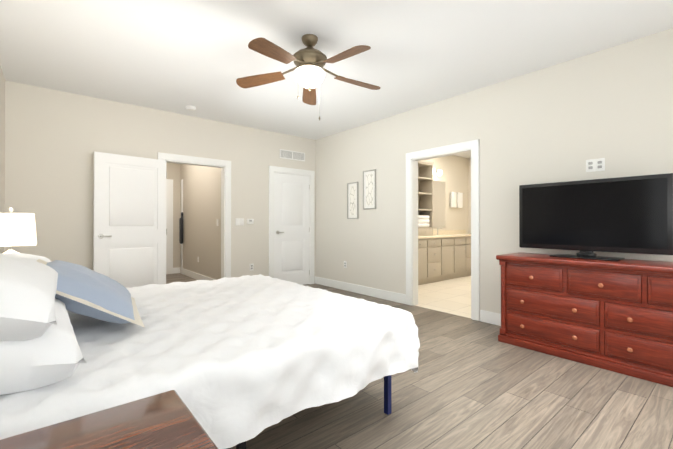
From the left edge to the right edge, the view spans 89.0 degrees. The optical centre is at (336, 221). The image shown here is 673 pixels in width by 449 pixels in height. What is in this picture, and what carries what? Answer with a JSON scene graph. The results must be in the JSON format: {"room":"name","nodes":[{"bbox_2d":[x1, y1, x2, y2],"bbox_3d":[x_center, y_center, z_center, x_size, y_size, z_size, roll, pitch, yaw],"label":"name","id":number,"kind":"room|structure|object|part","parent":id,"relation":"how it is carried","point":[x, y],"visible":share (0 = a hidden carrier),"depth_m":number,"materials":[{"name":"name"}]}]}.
{"room":"bedroom","nodes":[
{"label":"bedroom","id":0,"kind":"room"},
{"bbox_2d":[0,65,4,252],"bbox_3d":[-1.822,-0.209,1.475,0.120,2.740,5.970,0,0,-40],"label":"wall","id":1,"kind":"structure","parent":0,"point":[2,144],"depth_m":3.62,"materials":[{"name":"paint"}]},
{"bbox_2d":[4,80,315,283],"bbox_3d":[-2.081,-0.189,5.223,4.520,2.740,0.120,0,0,-40],"label":"wall","id":2,"kind":"structure","parent":0,"point":[55,140],"depth_m":4.31,"materials":[{"name":"paint"}]},
{"bbox_2d":[93,151,166,287],"bbox_3d":[-2.674,0.158,4.500,0.852,2.022,0.198,0,0,-40],"label":"hall door","id":3,"kind":"structure","parent":2,"relation":"in","point":[129,226],"depth_m":4.48,"materials":[{"name":"white wood"}]},
{"bbox_2d":[158,152,230,277],"bbox_3d":[-2.134,0.111,5.175,1.060,2.140,0.162,0,0,-40],"label":"door frame","id":4,"kind":"structure","parent":2,"relation":"attached to","point":[225,165],"depth_m":5.41,"materials":[{"name":"white wood"}]},
{"bbox_2d":[235,218,243,224],"bbox_3d":[-1.571,0.013,5.563,0.142,0.116,0.010,0,0,-40],"label":"light switch","id":5,"kind":"object","parent":2,"relation":"attached to","point":[238,221],"depth_m":5.56,"materials":[{"name":"plastic"}]},
{"bbox_2d":[247,219,253,223],"bbox_3d":[-1.427,0.003,5.671,0.115,0.085,0.027,0,0,-40],"label":"thermostat","id":6,"kind":"object","parent":2,"relation":"attached to","point":[249,221],"depth_m":5.66,"materials":[{"name":"plastic"}]},
{"bbox_2d":[274,173,309,284],"bbox_3d":[-0.809,0.167,6.232,0.754,2.022,0.153,0,0,-40],"label":"closet door","id":7,"kind":"structure","parent":2,"relation":"in","point":[291,228],"depth_m":6.21,"materials":[{"name":"white wood"}]},
{"bbox_2d":[269,166,314,283],"bbox_3d":[-0.830,0.116,6.250,0.960,2.140,0.142,0,0,-40],"label":"door frame","id":8,"kind":"structure","parent":2,"relation":"attached to","point":[272,169],"depth_m":6.19,"materials":[{"name":"white wood"}]},
{"bbox_2d":[280,149,304,160],"bbox_3d":[-0.796,-1.194,6.216,0.540,0.160,0.009,0,0,-40],"label":"air vent","id":9,"kind":"object","parent":2,"relation":"in","point":[292,155],"visible":1,"depth_m":6.21,"materials":[{"name":"plastic"}]},
{"bbox_2d":[166,162,177,273],"bbox_3d":[-4.132,-0.177,7.535,1.230,2.740,0.140,0,0,-40],"label":"wall","id":10,"kind":"structure","parent":0,"point":[171,168],"depth_m":7.78,"materials":[{"name":"paint"}]},
{"bbox_2d":[178,164,220,280],"bbox_3d":[-2.649,-0.181,6.845,0.134,2.740,3.100,0,0,-40],"label":"wall","id":11,"kind":"structure","parent":0,"point":[193,193],"depth_m":6.85,"materials":[{"name":"paint"}]},
{"bbox_2d":[179,212,182,243],"bbox_3d":[-3.459,0.153,7.639,0.070,0.700,0.110,0,0,-40],"label":"hanging bag","id":12,"kind":"object","parent":11,"relation":"hanging from","point":[181,230],"visible":1,"depth_m":7.60,"materials":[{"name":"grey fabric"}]},
{"bbox_2d":[0,0,672,157],"bbox_3d":[0.357,-1.598,5.413,8.500,0.080,9.220,0,0,-40],"label":"ceiling","id":13,"kind":"structure","parent":0,"point":[176,56],"depth_m":3.10,"materials":[{"name":"paint"}]},
{"bbox_2d":[186,105,195,110],"bbox_3d":[-1.995,-1.542,4.689,0.128,0.040,0.128,0,0,-40],"label":"smoke detector","id":14,"kind":"object","parent":13,"relation":"attached to","point":[190,108],"visible":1,"depth_m":4.65,"materials":[{"name":"plastic"}]},
{"bbox_2d":[236,34,380,119],"bbox_3d":[-0.193,-1.210,2.905,1.309,0.722,1.261,0,0,-40],"label":"fan","id":15,"kind":"object","parent":13,"relation":"hanging from","point":[310,61],"visible":1,"depth_m":2.86,"materials":[{"name":"brown wood"}]},
{"bbox_3d":[-0.682,-1.256,3.050,0.440,0.006,0.146,-5,-13,13],"label":"blade","id":16,"kind":"part","parent":15,"relation":"part of","materials":[{"name":"brown wood"}]},
{"label":"blade","id":17,"kind":"part","parent":15,"relation":"part of","materials":[{"name":"brown wood"}]},
{"label":"blade","id":18,"kind":"part","parent":15,"relation":"part of","materials":[{"name":"brown wood"}]},
{"bbox_3d":[0.074,-1.259,2.593,0.146,0.006,0.440,-15,15,-39],"label":"blade","id":19,"kind":"part","parent":15,"relation":"part of","materials":[{"name":"brown wood"}]},
{"bbox_3d":[0.198,-1.256,3.124,0.440,0.006,0.146,6,10,-23],"label":"blade","id":20,"kind":"part","parent":15,"relation":"part of","materials":[{"name":"brown wood"}]},
{"bbox_2d":[166,273,672,448],"bbox_3d":[0.357,1.212,5.398,8.500,0.060,9.220,0,0,-40],"label":"floor","id":21,"kind":"structure","parent":0,"point":[472,384],"depth_m":2.19,"materials":[{"name":"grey wood"}]},
{"bbox_2d":[0,390,217,448],"bbox_3d":[-0.534,0.794,0.538,0.625,0.725,0.390,0,0,-40],"label":"table","id":22,"kind":"object","parent":21,"relation":"on","point":[166,420],"visible":1,"depth_m":0.70,"materials":[{"name":"brown wood"}]},
{"bbox_2d":[0,253,419,448],"bbox_3d":[-0.936,0.642,2.199,2.148,1.045,2.131,0,0,-40],"label":"bed","id":23,"kind":"object","parent":21,"relation":"on","point":[238,362],"visible":1,"depth_m":1.50,"materials":[{"name":"fabric"}]},
{"bbox_2d":[418,236,470,284],"bbox_3d":[2.061,0.760,7.065,3.250,0.860,0.575,0,0,-40],"label":"bathroom vanity","id":24,"kind":"object","parent":21,"relation":"on","point":[443,255],"depth_m":6.76,"materials":[{"name":"paint"}]},
{"bbox_2d":[418,232,470,239],"bbox_3d":[2.051,0.313,7.065,3.270,0.035,0.565,0,0,-40],"label":"countertop","id":25,"kind":"structure","parent":24,"relation":"on","point":[451,233],"depth_m":7.65,"materials":[{"name":"beige stone"}]},
{"bbox_2d":[496,252,672,386],"bbox_3d":[2.284,0.748,2.868,0.541,0.840,1.668,0,0,-40],"label":"dresser","id":26,"kind":"object","parent":21,"relation":"on","point":[615,316],"visible":1,"depth_m":2.76,"materials":[{"name":"red wood"}]},
{"bbox_2d":[519,173,672,260],"bbox_3d":[2.216,-0.019,3.049,0.240,0.694,1.120,0,0,-40],"label":"tv","id":27,"kind":"object","parent":26,"relation":"on","point":[630,214],"visible":1,"depth_m":2.96,"materials":[{"name":"black plastic"}]},
{"bbox_3d":[-2.395,0.847,2.651,0.472,0.640,0.460,0,0,-40],"label":"nightstand","id":28,"kind":"object","parent":21,"relation":"on","visible":0},
{"bbox_2d":[0,208,36,252],"bbox_3d":[-2.446,0.213,2.573,0.290,0.626,0.290,0,0,-40],"label":"lamp","id":29,"kind":"object","parent":28,"relation":"on","point":[17,229],"visible":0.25,"depth_m":2.50,"materials":[{"name":"fabric"}]},
{"bbox_2d":[426,155,467,233],"bbox_3d":[1.747,-0.179,7.267,3.980,2.740,0.120,0,0,-40],"label":"wall","id":30,"kind":"structure","parent":0,"point":[455,176],"depth_m":8.05,"materials":[{"name":"paint"}]},
{"bbox_2d":[433,169,441,175],"bbox_3d":[2.139,-1.048,7.411,0.360,0.120,0.163,0,0,-40],"label":"sconce","id":31,"kind":"object","parent":30,"relation":"attached to","point":[438,172],"visible":0.65,"depth_m":7.42,"materials":[{"name":"white glass"}]},
{"bbox_2d":[433,181,445,227],"bbox_3d":[2.129,-0.372,7.497,0.900,1.030,0.006,0,0,-40],"label":"mirror","id":32,"kind":"object","parent":30,"relation":"attached to","point":[439,204],"visible":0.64,"depth_m":7.63,"materials":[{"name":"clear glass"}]},
{"bbox_2d":[418,230,465,235],"bbox_3d":[1.885,0.249,7.279,3.250,0.095,0.025,0,0,-40],"label":"backsplash","id":33,"kind":"structure","parent":30,"relation":"attached to","point":[447,233],"depth_m":7.47,"materials":[{"name":"beige stone"}]},
{"bbox_2d":[468,158,470,233],"bbox_3d":[4.120,-0.178,7.435,0.120,2.740,2.640,0,0,-40],"label":"wall","id":34,"kind":"structure","parent":0,"point":[469,159],"depth_m":8.38,"materials":[{"name":"paint"}]},
{"bbox_2d":[316,28,672,313],"bbox_3d":[1.558,-0.194,4.292,0.120,2.740,5.970,0,0,-40],"label":"wall","id":35,"kind":"structure","parent":0,"point":[566,120],"depth_m":3.81,"materials":[{"name":"paint"}]},
{"bbox_2d":[347,182,357,218],"bbox_3d":[0.271,-0.342,5.725,0.022,0.610,0.260,0,0,-40],"label":"picture frame","id":36,"kind":"object","parent":35,"relation":"attached to","point":[352,200],"visible":1,"depth_m":5.73,"materials":[{"name":"white paper"}]},
{"bbox_2d":[315,276,405,303],"bbox_3d":[0.290,1.116,5.701,0.016,0.135,2.170,0,0,-40],"label":"baseboard","id":37,"kind":"structure","parent":35,"relation":"attached to","point":[383,294],"depth_m":5.51,"materials":[{"name":"white wood"}]},
{"bbox_2d":[363,169,375,209],"bbox_3d":[0.520,-0.498,5.426,0.022,0.620,0.280,0,0,-40],"label":"picture frame","id":38,"kind":"object","parent":35,"relation":"attached to","point":[369,189],"visible":0.98,"depth_m":5.42,"materials":[{"name":"white paper"}]},
{"bbox_2d":[406,139,479,320],"bbox_3d":[1.388,0.107,4.493,0.162,2.140,1.080,0,0,-40],"label":"door frame","id":39,"kind":"structure","parent":35,"relation":"attached to","point":[414,158],"depth_m":4.54,"materials":[{"name":"white wood"}]},
{"bbox_2d":[480,310,500,325],"bbox_3d":[2.505,1.102,3.043,0.016,0.135,2.550,0,0,-40],"label":"baseboard","id":40,"kind":"structure","parent":35,"relation":"attached to","point":[494,318],"depth_m":3.92,"materials":[{"name":"white wood"}]},
{"bbox_2d":[586,158,604,171],"bbox_3d":[2.401,-0.520,3.180,0.011,0.116,0.142,0,0,-40],"label":"electrical outlet plate","id":41,"kind":"object","parent":35,"relation":"attached to","point":[592,165],"depth_m":3.18,"materials":[{"name":"plastic"}]}
]}

